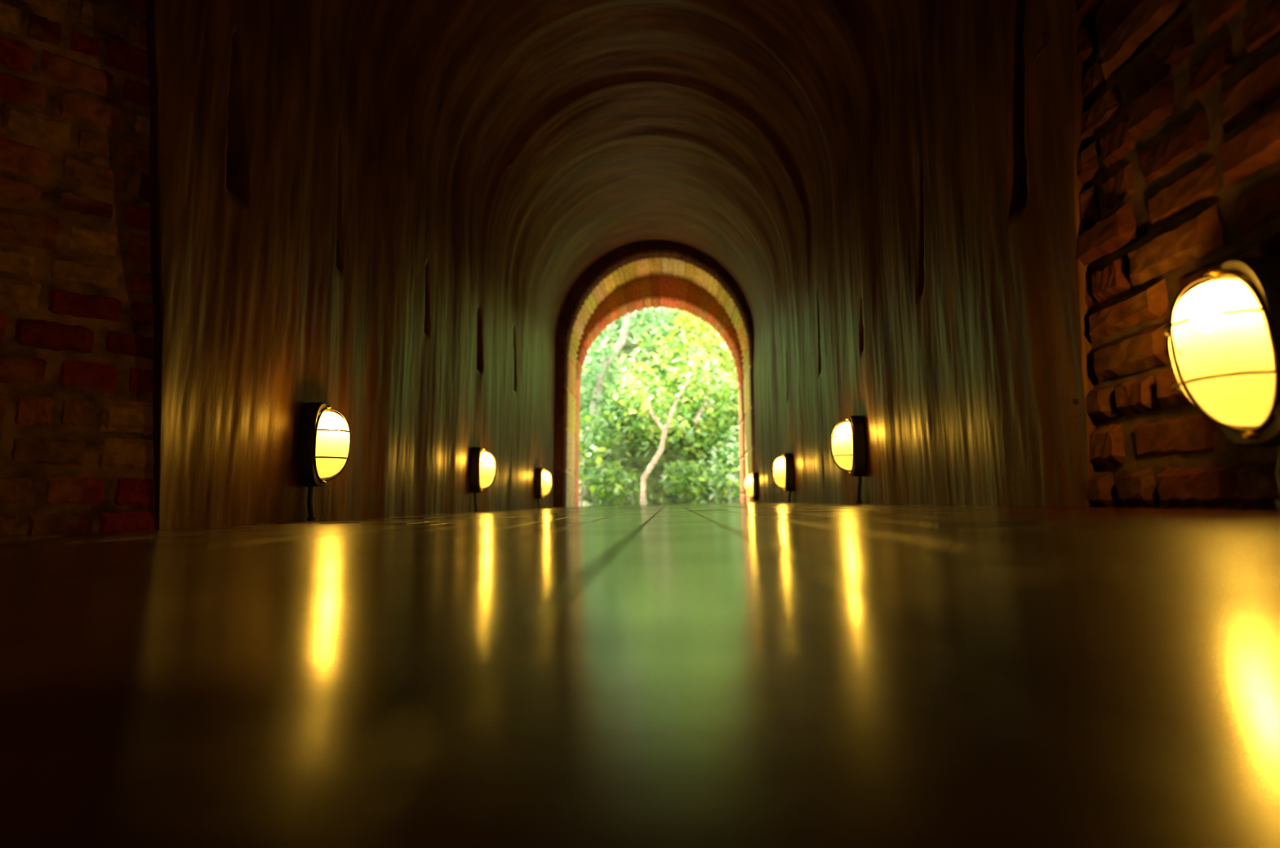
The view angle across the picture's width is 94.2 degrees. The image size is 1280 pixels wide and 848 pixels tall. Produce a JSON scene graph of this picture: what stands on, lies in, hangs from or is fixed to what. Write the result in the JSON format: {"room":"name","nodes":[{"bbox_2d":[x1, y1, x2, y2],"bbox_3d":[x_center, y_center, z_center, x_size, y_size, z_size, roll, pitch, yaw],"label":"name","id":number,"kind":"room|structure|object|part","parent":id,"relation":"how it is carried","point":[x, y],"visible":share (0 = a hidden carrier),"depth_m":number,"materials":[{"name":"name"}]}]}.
{"room":"underground passage","nodes":[
{"label":"underground passage","id":0,"kind":"room"},
{"bbox_2d":[0,0,156,535],"bbox_3d":[-1.393,-1.282,1.304,0.780,3.122,0.026,6,-9,-37],"label":"wall","id":1,"kind":"structure","parent":0,"point":[77,453],"depth_m":1.30,"materials":[{"name":"brick"}]},
{"bbox_2d":[146,0,556,529],"bbox_3d":[-1.010,-0.267,3.599,0.143,1.680,4.757,0,-7,3],"label":"wall","id":2,"kind":"structure","parent":0,"point":[304,250],"depth_m":1.87,"materials":[{"name":"corrugated wood"}]},
{"bbox_2d":[296,402,351,521],"bbox_3d":[-0.990,0.117,1.868,0.162,0.372,0.120,0,-7,3],"label":"lamp","id":3,"kind":"object","parent":2,"relation":"attached to","point":[318,427],"visible":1,"depth_m":1.85,"materials":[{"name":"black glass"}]},
{"bbox_3d":[-0.964,0.009,1.881,0.034,0.050,0.034,0,-7,3],"label":"bulb","id":4,"kind":"part","parent":3,"relation":"part of","materials":[{"name":"white glass"}]},
{"bbox_2d":[469,447,496,511],"bbox_3d":[-0.910,0.319,3.433,0.162,0.374,0.120,0,-7,3],"label":"lamp","id":5,"kind":"object","parent":2,"relation":"attached to","point":[478,461],"visible":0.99,"depth_m":3.40,"materials":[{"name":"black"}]},
{"bbox_3d":[-0.884,0.211,3.446,0.034,0.050,0.034,0,-7,3],"label":"bulb","id":6,"kind":"part","parent":5,"relation":"part of","materials":[{"name":"white glass"}]},
{"bbox_2d":[534,467,552,508],"bbox_3d":[-0.827,0.545,5.070,0.162,0.348,0.120,0,-7,3],"label":"lamp","id":7,"kind":"object","parent":2,"relation":"attached to","point":[540,476],"visible":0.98,"depth_m":5.03,"materials":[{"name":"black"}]},
{"bbox_2d":[302,0,937,345],"bbox_3d":[0.024,-1.670,3.703,2.037,1.131,4.809,0,-7,3],"label":"ceiling","id":8,"kind":"structure","parent":0,"point":[564,135],"depth_m":3.52,"materials":[{"name":"corrugated wood"}]},
{"bbox_2d":[0,502,1279,847],"bbox_3d":[-0.352,0.425,2.908,3.600,0.093,8.434,0,-7,3],"label":"floor","id":9,"kind":"structure","parent":0,"point":[709,675],"depth_m":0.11,"materials":[{"name":"tile"}]},
{"bbox_2d":[573,274,746,506],"bbox_3d":[0.185,-0.649,6.800,2.790,3.319,0.320,0,-7,3],"label":"archway","id":10,"kind":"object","parent":9,"relation":"on","point":[664,291],"depth_m":6.75,"materials":[{"name":"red brick"}]},
{"bbox_2d":[578,307,740,506],"bbox_3d":[0.618,-4.600,12.935,18.000,12.823,11.000,0,-7,3],"label":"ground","id":11,"kind":"structure","parent":0,"point":[655,494],"depth_m":9.78,"materials":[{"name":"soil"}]},
{"bbox_2d":[578,400,640,506],"bbox_3d":[-0.709,0.440,8.776,1.415,1.658,1.107,3,-8,-19],"label":"bush","id":12,"kind":"object","parent":11,"relation":"on","point":[597,476],"visible":0.71,"depth_m":8.67,"materials":[{"name":"green plant"}]},
{"bbox_2d":[579,342,651,431],"bbox_3d":[-0.741,-0.483,10.522,1.946,1.927,1.273,0,-7,3],"label":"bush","id":13,"kind":"object","parent":11,"relation":"on","point":[586,400],"visible":0.12,"depth_m":10.29,"materials":[{"name":"green plant"}]},
{"bbox_2d":[578,306,680,497],"bbox_3d":[-0.457,-0.605,9.640,2.289,3.970,1.415,0,-7,3],"label":"tree","id":14,"kind":"object","parent":11,"relation":"on","point":[594,380],"visible":0.41,"depth_m":9.55,"materials":[{"name":"green plant"}]},
{"bbox_2d":[579,306,739,472],"bbox_3d":[0.398,-1.846,11.785,7.301,6.257,4.658,0,-7,3],"label":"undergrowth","id":15,"kind":"object","parent":11,"relation":"on","point":[689,433],"visible":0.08,"depth_m":10.02,"materials":[{"name":"green plant"}]},
{"bbox_2d":[603,311,739,461],"bbox_3d":[0.696,-0.598,10.226,2.603,2.776,1.561,0,-7,3],"label":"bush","id":16,"kind":"object","parent":11,"relation":"on","point":[682,341],"visible":0.51,"depth_m":10.04,"materials":[{"name":"green plant"}]},
{"bbox_2d":[612,345,735,505],"bbox_3d":[0.494,0.044,8.638,1.749,2.365,1.131,0,-7,3],"label":"tree","id":17,"kind":"object","parent":11,"relation":"on","point":[644,397],"visible":0.98,"depth_m":8.48,"materials":[{"name":"green plant"}]},
{"bbox_2d":[658,420,740,503],"bbox_3d":[1.158,0.597,8.703,1.674,1.376,1.064,1,-7,-6],"label":"bush","id":18,"kind":"object","parent":11,"relation":"on","point":[691,475],"visible":0.79,"depth_m":8.65,"materials":[{"name":"green plant"}]},
{"bbox_2d":[669,307,738,391],"bbox_3d":[1.272,-0.566,9.679,1.698,3.692,1.310,0,-7,3],"label":"tree","id":19,"kind":"object","parent":11,"relation":"on","point":[698,326],"visible":0.25,"depth_m":9.78,"materials":[{"name":"green plant"}]},
{"bbox_2d":[753,0,1279,508],"bbox_3d":[1.002,-1.142,2.469,0.137,3.146,7.017,0,-7,3],"label":"wall","id":20,"kind":"structure","parent":0,"point":[922,303],"depth_m":1.35,"materials":[{"name":"brown wood"}]},
{"bbox_2d":[553,240,755,507],"bbox_3d":[0.147,-0.621,6.041,2.290,3.069,0.140,0,-7,3],"label":"trim","id":21,"kind":"structure","parent":20,"relation":"attached to","point":[619,257],"depth_m":6.07,"materials":[{"name":"brown wood"}]},
{"bbox_2d":[565,256,752,507],"bbox_3d":[0.164,-0.579,6.367,2.290,3.069,0.520,0,-7,3],"label":"trim","id":22,"kind":"structure","parent":20,"relation":"attached to","point":[654,267],"depth_m":6.40,"materials":[{"name":"yellow stone"}]},
{"bbox_2d":[743,471,759,502],"bbox_3d":[1.069,0.600,5.663,0.162,0.292,0.120,0,-7,3],"label":"lamp","id":23,"kind":"object","parent":20,"relation":"attached to","point":[755,481],"visible":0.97,"depth_m":5.62,"materials":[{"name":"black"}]},
{"bbox_2d":[772,453,793,502],"bbox_3d":[0.989,0.369,4.087,0.162,0.343,0.120,0,-7,3],"label":"lamp","id":24,"kind":"object","parent":20,"relation":"attached to","point":[787,464],"visible":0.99,"depth_m":4.05,"materials":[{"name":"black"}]},
{"bbox_3d":[0.963,0.277,4.100,0.034,0.050,0.034,0,-7,3],"label":"bulb","id":25,"kind":"part","parent":24,"relation":"part of","materials":[{"name":"white glass"}]},
{"bbox_2d":[830,415,866,503],"bbox_3d":[0.912,0.154,2.589,0.162,0.384,0.120,0,-7,3],"label":"lamp","id":26,"kind":"object","parent":20,"relation":"attached to","point":[854,434],"visible":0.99,"depth_m":2.56,"materials":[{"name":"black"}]},
{"bbox_3d":[0.887,0.041,2.605,0.034,0.050,0.034,0,-7,3],"label":"bulb","id":27,"kind":"part","parent":26,"relation":"part of","materials":[{"name":"white glass"}]},
{"bbox_2d":[1160,256,1279,508],"bbox_3d":[0.823,-0.059,0.820,0.162,0.350,0.126,0,-7,3],"label":"lamp","id":28,"kind":"object","parent":20,"relation":"attached to","point":[1234,313],"visible":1,"depth_m":0.82,"materials":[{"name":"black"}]},
{"bbox_3d":[0.797,-0.154,0.839,0.034,0.050,0.034,0,-12,3],"label":"bulb","id":29,"kind":"part","parent":28,"relation":"part of","materials":[{"name":"white glass"}]}
]}

